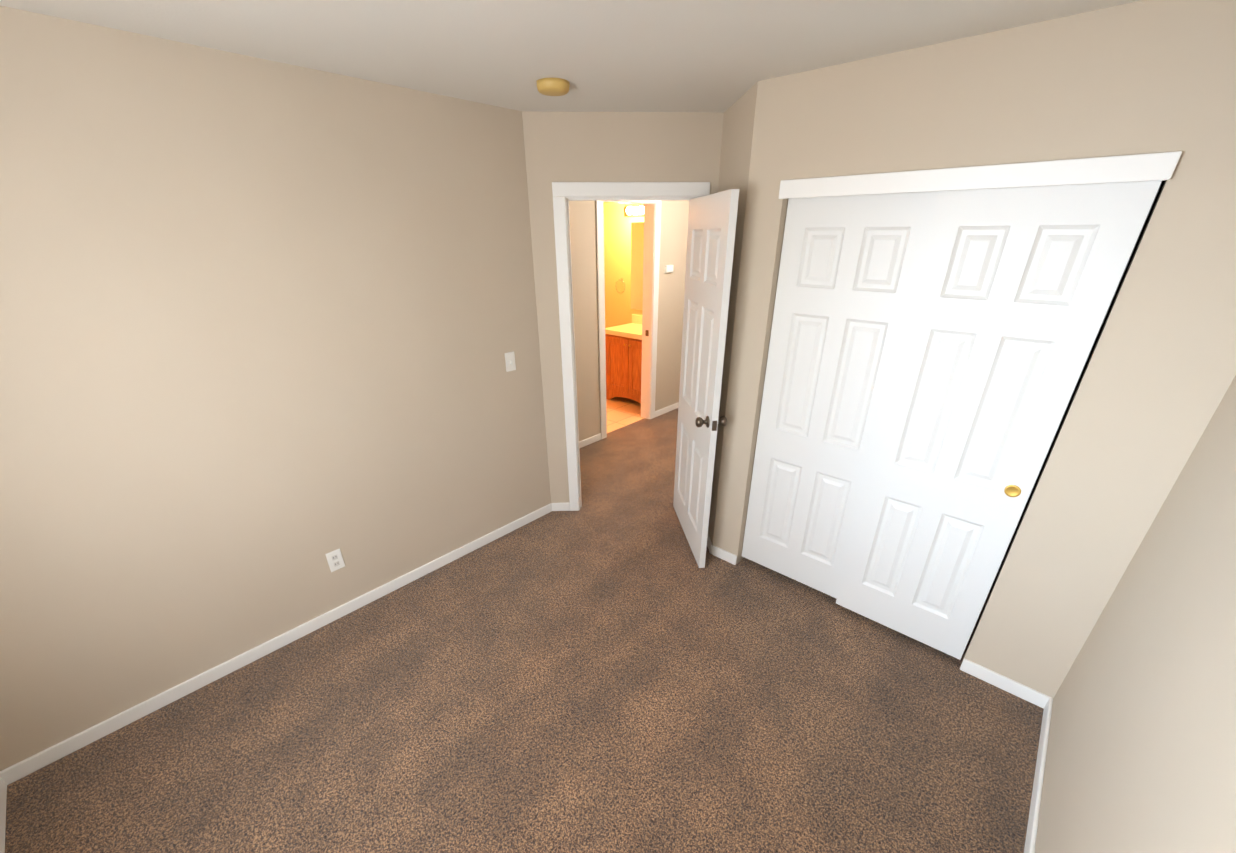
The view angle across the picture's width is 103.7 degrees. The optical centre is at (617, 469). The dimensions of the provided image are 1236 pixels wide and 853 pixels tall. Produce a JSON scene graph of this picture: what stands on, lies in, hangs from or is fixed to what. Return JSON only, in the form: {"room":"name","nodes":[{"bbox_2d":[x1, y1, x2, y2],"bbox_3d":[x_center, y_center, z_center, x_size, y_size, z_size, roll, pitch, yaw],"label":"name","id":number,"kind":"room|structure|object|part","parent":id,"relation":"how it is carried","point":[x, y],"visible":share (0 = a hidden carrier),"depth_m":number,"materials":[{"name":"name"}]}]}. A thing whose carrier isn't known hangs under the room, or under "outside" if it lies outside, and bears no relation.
{"room":"empty bedroom","nodes":[
{"label":"empty bedroom","id":0,"kind":"room"},
{"bbox_2d":[0,6,550,770],"bbox_3d":[-1.477,-0.353,2.201,0.110,2.440,2.860,22,34,37],"label":"wall","id":1,"kind":"structure","parent":0,"point":[266,326],"depth_m":1.97,"materials":[{"name":"beige paint"}]},
{"bbox_2d":[0,503,551,784],"bbox_3d":[-1.404,0.719,2.707,0.013,0.068,2.707,22,34,37],"label":"baseboard","id":2,"kind":"structure","parent":1,"relation":"attached to","point":[41,759],"depth_m":2.29,"materials":[{"name":"white paint"}]},
{"bbox_2d":[325,548,344,571],"bbox_3d":[-1.465,0.469,2.517,0.008,0.114,0.070,22,34,37],"label":"electrical outlet","id":3,"kind":"object","parent":1,"relation":"attached to","point":[335,560],"visible":1,"depth_m":2.51,"materials":[{"name":"white plastic"}]},
{"bbox_2d":[331,554,338,560],"bbox_3d":[-1.464,0.452,2.507,0.002,0.024,0.026,22,34,37],"label":"socket","id":4,"kind":"object","parent":3,"relation":"attached to","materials":[{"name":"white plastic"}]},
{"bbox_2d":[333,560,340,566],"bbox_3d":[-1.463,0.488,2.524,0.002,0.024,0.026,22,34,37],"label":"socket","id":5,"kind":"object","parent":3,"relation":"attached to","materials":[{"name":"white plastic"}]},
{"bbox_2d":[505,351,515,371],"bbox_3d":[-0.653,-0.660,2.957,0.016,0.114,0.070,22,34,37],"label":"switch plate","id":6,"kind":"object","parent":1,"relation":"attached to","point":[510,361],"visible":1,"depth_m":2.96,"materials":[{"name":"white plastic"}]},
{"bbox_2d":[5,408,1043,852],"bbox_3d":[0.882,0.425,3.478,3.810,0.100,7.300,22,34,37],"label":"floor carpet","id":7,"kind":"object","parent":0,"point":[609,666],"depth_m":2.03,"materials":[{"name":"brown carpet"}]},
{"bbox_2d":[0,0,1141,112],"bbox_3d":[0.117,-2.155,2.981,5.850,0.100,7.300,22,34,37],"label":"ceiling","id":8,"kind":"structure","parent":0,"point":[721,56],"depth_m":1.58,"materials":[{"name":"white paint"}]},
{"bbox_2d":[536,78,569,95],"bbox_3d":[-0.277,-1.633,2.074,0.140,0.038,0.140,22,34,37],"label":"smoke detector","id":9,"kind":"object","parent":8,"relation":"attached to","point":[553,86],"visible":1,"depth_m":2.03,"materials":[{"name":"brown plastic"}]},
{"bbox_2d":[522,111,723,503],"bbox_3d":[0.043,-0.830,3.163,1.095,2.440,0.110,-1,26,-2],"label":"wall","id":10,"kind":"structure","parent":0,"point":[622,146],"depth_m":2.68,"materials":[{"name":"beige paint"}]},
{"bbox_2d":[552,502,569,510],"bbox_3d":[0.043,0.262,3.628,1.071,0.068,0.013,-1,26,-2],"label":"baseboard","id":11,"kind":"structure","parent":10,"relation":"attached to","point":[565,506],"depth_m":3.60,"materials":[{"name":"white paint"}]},
{"bbox_2d":[552,182,709,510],"bbox_3d":[0.078,-0.683,3.228,0.888,2.118,0.128,-1,26,-2],"label":"door frame","id":12,"kind":"structure","parent":10,"relation":"attached to","point":[561,191],"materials":[{"name":"white paint"}]},
{"bbox_3d":[0.078,-0.661,3.247,0.776,2.062,0.114,-1,26,-2],"label":"bedroom door jamb","id":13,"kind":"part","parent":12,"relation":"part of","materials":[{"name":"white wood"}]},
{"bbox_2d":[673,189,738,567],"bbox_3d":[0.470,-0.470,2.873,0.169,2.018,0.757,-3,26,-5],"label":"bedroom door","id":14,"kind":"structure","parent":12,"relation":"attached to","point":[712,219],"depth_m":2.70,"materials":[{"name":"white paint"}]},
{"bbox_3d":[0.460,-0.259,2.620,0.083,0.064,0.083,22,34,37],"label":"knob","id":15,"kind":"part","parent":14,"relation":"part of","materials":[{"name":"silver metal"}]},
{"bbox_2d":[712,421,716,430],"bbox_3d":[0.511,-0.234,2.569,0.025,0.056,0.002,-3,26,-5],"label":"door latch plate","id":16,"kind":"object","parent":14,"relation":"attached to","point":[714,425],"visible":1,"depth_m":2.57,"materials":[{"name":"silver metal"}]},
{"bbox_3d":[0.548,-0.264,2.630,0.083,0.064,0.083,22,34,37],"label":"knob","id":17,"kind":"part","parent":14,"relation":"part of","materials":[{"name":"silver metal"}]},
{"bbox_2d":[603,202,643,327],"bbox_3d":[0.094,-2.234,6.034,1.890,2.440,0.110,22,34,37],"label":"wall","id":18,"kind":"structure","parent":0,"point":[617,254],"depth_m":5.91,"materials":[{"name":"beige paint"}]},
{"bbox_2d":[615,278,624,293],"bbox_3d":[0.039,-2.263,5.961,0.160,0.175,0.039,22,34,37],"label":"towel ring","id":19,"kind":"object","parent":18,"relation":"attached to","point":[620,279],"visible":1,"depth_m":5.92,"materials":[{"name":"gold metal"}]},
{"bbox_2d":[624,206,643,216],"bbox_3d":[0.215,-2.881,5.398,0.440,0.100,0.144,22,34,37],"label":"vanity light bar","id":20,"kind":"object","parent":18,"relation":"attached to","point":[630,211],"visible":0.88,"depth_m":5.41,"materials":[{"name":"white glass"}]},
{"bbox_3d":[0.134,-2.902,5.430,0.090,0.090,0.090,22,34,37],"label":"vanity light sconce bulb","id":21,"kind":"part","parent":20,"relation":"part of","materials":[{"name":"white glass"}]},
{"bbox_3d":[0.252,-2.855,5.333,0.090,0.090,0.090,22,34,37],"label":"vanity light sconce bulb","id":22,"kind":"part","parent":20,"relation":"part of","materials":[{"name":"white glass"}]},
{"bbox_2d":[631,222,643,309],"bbox_3d":[0.425,-2.313,5.566,0.720,0.950,0.011,22,34,37],"label":"wall mirror","id":23,"kind":"object","parent":18,"relation":"attached to","point":[637,238],"visible":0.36,"depth_m":5.71,"materials":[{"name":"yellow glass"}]},
{"bbox_2d":[606,397,643,432],"bbox_3d":[-1.282,-0.431,5.250,2.040,0.100,7.300,22,34,37],"label":"floor","id":24,"kind":"structure","parent":0,"point":[622,412],"depth_m":5.60,"materials":[{"name":"beige tile"}]},
{"bbox_2d":[605,314,641,403],"bbox_3d":[0.280,-1.311,5.794,0.771,0.990,0.555,22,34,37],"label":"vanity cabinet","id":25,"kind":"object","parent":24,"relation":"on","point":[623,344],"visible":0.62,"depth_m":5.69,"materials":[{"name":"brown wood"}]},
{"bbox_3d":[-0.011,-1.254,5.757,0.352,0.628,0.020,22,34,37],"label":"door","id":26,"kind":"part","parent":25,"relation":"part of","materials":[{"name":"brown wood"}]},
{"bbox_2d":[605,314,641,341],"bbox_3d":[0.281,-1.658,5.628,0.771,0.160,0.547,22,34,37],"label":"countertop","id":27,"kind":"structure","parent":25,"relation":"on","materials":[{"name":"beige stone"}]},
{"bbox_3d":[0.259,-1.147,5.536,0.352,0.628,0.020,22,34,37],"label":"door","id":28,"kind":"part","parent":25,"relation":"part of","materials":[{"name":"brown wood"}]},
{"bbox_2d":[569,200,688,440],"bbox_3d":[0.275,-1.667,4.871,0.120,2.440,4.700,22,34,37],"label":"wall","id":29,"kind":"structure","parent":0,"point":[673,232],"depth_m":4.65,"materials":[{"name":"beige paint"}]},
{"bbox_2d":[596,200,660,438],"bbox_3d":[0.069,-1.447,4.714,0.138,2.185,0.860,22,34,37],"label":"door frame","id":30,"kind":"structure","parent":29,"relation":"attached to","point":[601,291],"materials":[{"name":"white paint"}]},
{"bbox_3d":[0.064,-1.419,4.732,0.124,2.119,0.728,22,34,37],"label":"bathroom door jamb","id":31,"kind":"part","parent":30,"relation":"part of","materials":[{"name":"white wood"}]},
{"bbox_2d":[579,402,678,447],"bbox_3d":[0.329,-0.582,5.351,0.013,0.068,4.500,22,34,37],"label":"baseboard","id":32,"kind":"structure","parent":29,"relation":"attached to","point":[589,440],"depth_m":4.84,"materials":[{"name":"white paint"}]},
{"bbox_2d":[665,265,673,272],"bbox_3d":[0.514,-2.020,4.870,0.028,0.070,0.110,22,34,37],"label":"thermostat","id":33,"kind":"object","parent":29,"relation":"attached to","point":[668,268],"visible":0.96,"depth_m":4.85,"materials":[{"name":"white plastic"}]},
{"bbox_2d":[708,82,757,544],"bbox_3d":[0.642,-0.690,2.869,0.110,2.440,0.596,-1,26,-2],"label":"wall","id":34,"kind":"structure","parent":0,"point":[738,127],"depth_m":2.47,"materials":[{"name":"beige paint"}]},
{"bbox_2d":[707,535,712,553],"bbox_3d":[0.585,0.378,3.386,0.013,0.068,0.601,-1,26,-2],"label":"baseboard return","id":35,"kind":"object","parent":34,"relation":"attached to","point":[709,544],"visible":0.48,"depth_m":3.14,"materials":[{"name":"white paint"}]},
{"bbox_2d":[713,0,1235,697],"bbox_3d":[1.267,-0.327,2.121,1.701,2.440,0.110,22,34,37],"label":"wall","id":36,"kind":"structure","parent":0,"point":[1151,76],"depth_m":1.65,"materials":[{"name":"beige paint"}]},
{"bbox_2d":[712,545,1051,708],"bbox_3d":[1.232,0.759,2.600,1.697,0.068,0.013,22,34,37],"label":"baseboard","id":37,"kind":"structure","parent":36,"relation":"attached to","point":[1024,692],"depth_m":2.20,"materials":[{"name":"white paint"}]},
{"bbox_2d":[779,151,1181,198],"bbox_3d":[1.163,-1.056,1.769,1.214,0.071,0.018,22,34,37],"label":"trim","id":38,"kind":"structure","parent":36,"relation":"attached to","point":[1134,168],"depth_m":1.65,"materials":[{"name":"white paint"}]},
{"bbox_2d":[989,180,1164,592],"bbox_3d":[1.761,-0.541,2.555,1.619,2.440,0.009,22,34,37],"label":"wall","id":39,"kind":"structure","parent":0,"point":[1100,330],"depth_m":2.21,"materials":[{"name":"grey"}]},
{"bbox_2d":[1035,375,1235,852],"bbox_3d":[1.126,0.333,0.774,0.110,2.440,4.020,22,34,37],"label":"wall","id":40,"kind":"structure","parent":0,"point":[1141,753],"depth_m":1.22,"materials":[{"name":"beige paint"}]},
{"bbox_2d":[1024,698,1052,852],"bbox_3d":[0.833,1.503,1.083,0.013,0.068,3.049,22,34,37],"label":"baseboard","id":41,"kind":"structure","parent":40,"relation":"attached to","point":[1031,834],"depth_m":1.77,"materials":[{"name":"white paint"}]},
{"bbox_3d":[-1.296,0.535,0.383,3.102,2.440,0.110,22,34,37],"label":"wall","id":42,"kind":"structure","parent":0,"visible":0},
{"bbox_2d":[0,778,6,852],"bbox_3d":[-1.250,1.580,0.945,2.882,0.068,0.013,22,34,37],"label":"baseboard","id":43,"kind":"structure","parent":42,"relation":"attached to","point":[3,792],"depth_m":1.72,"materials":[{"name":"white paint"}]},
{"bbox_3d":[1.204,-1.082,1.800,1.192,0.016,0.086,22,34,37],"label":"track rail","id":44,"kind":"object","parent":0,"visible":0},
{"bbox_2d":[742,191,937,598],"bbox_3d":[1.013,-0.268,2.425,0.625,1.990,0.033,22,34,37],"label":"sliding closet door","id":45,"kind":"structure","parent":44,"relation":"hanging from","point":[848,269],"depth_m":2.32,"materials":[{"name":"white paint"}]},
{"bbox_2d":[836,181,1161,659],"bbox_3d":[1.411,-0.085,2.046,0.584,1.990,0.037,22,34,37],"label":"sliding closet door","id":46,"kind":"structure","parent":44,"relation":"hanging from","point":[1014,290],"depth_m":1.91,"materials":[{"name":"white paint"}]},
{"bbox_3d":[1.576,0.085,1.937,0.053,0.053,0.004,22,34,37],"label":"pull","id":47,"kind":"part","parent":46,"relation":"part of","materials":[{"name":"gold metal"}]}
]}

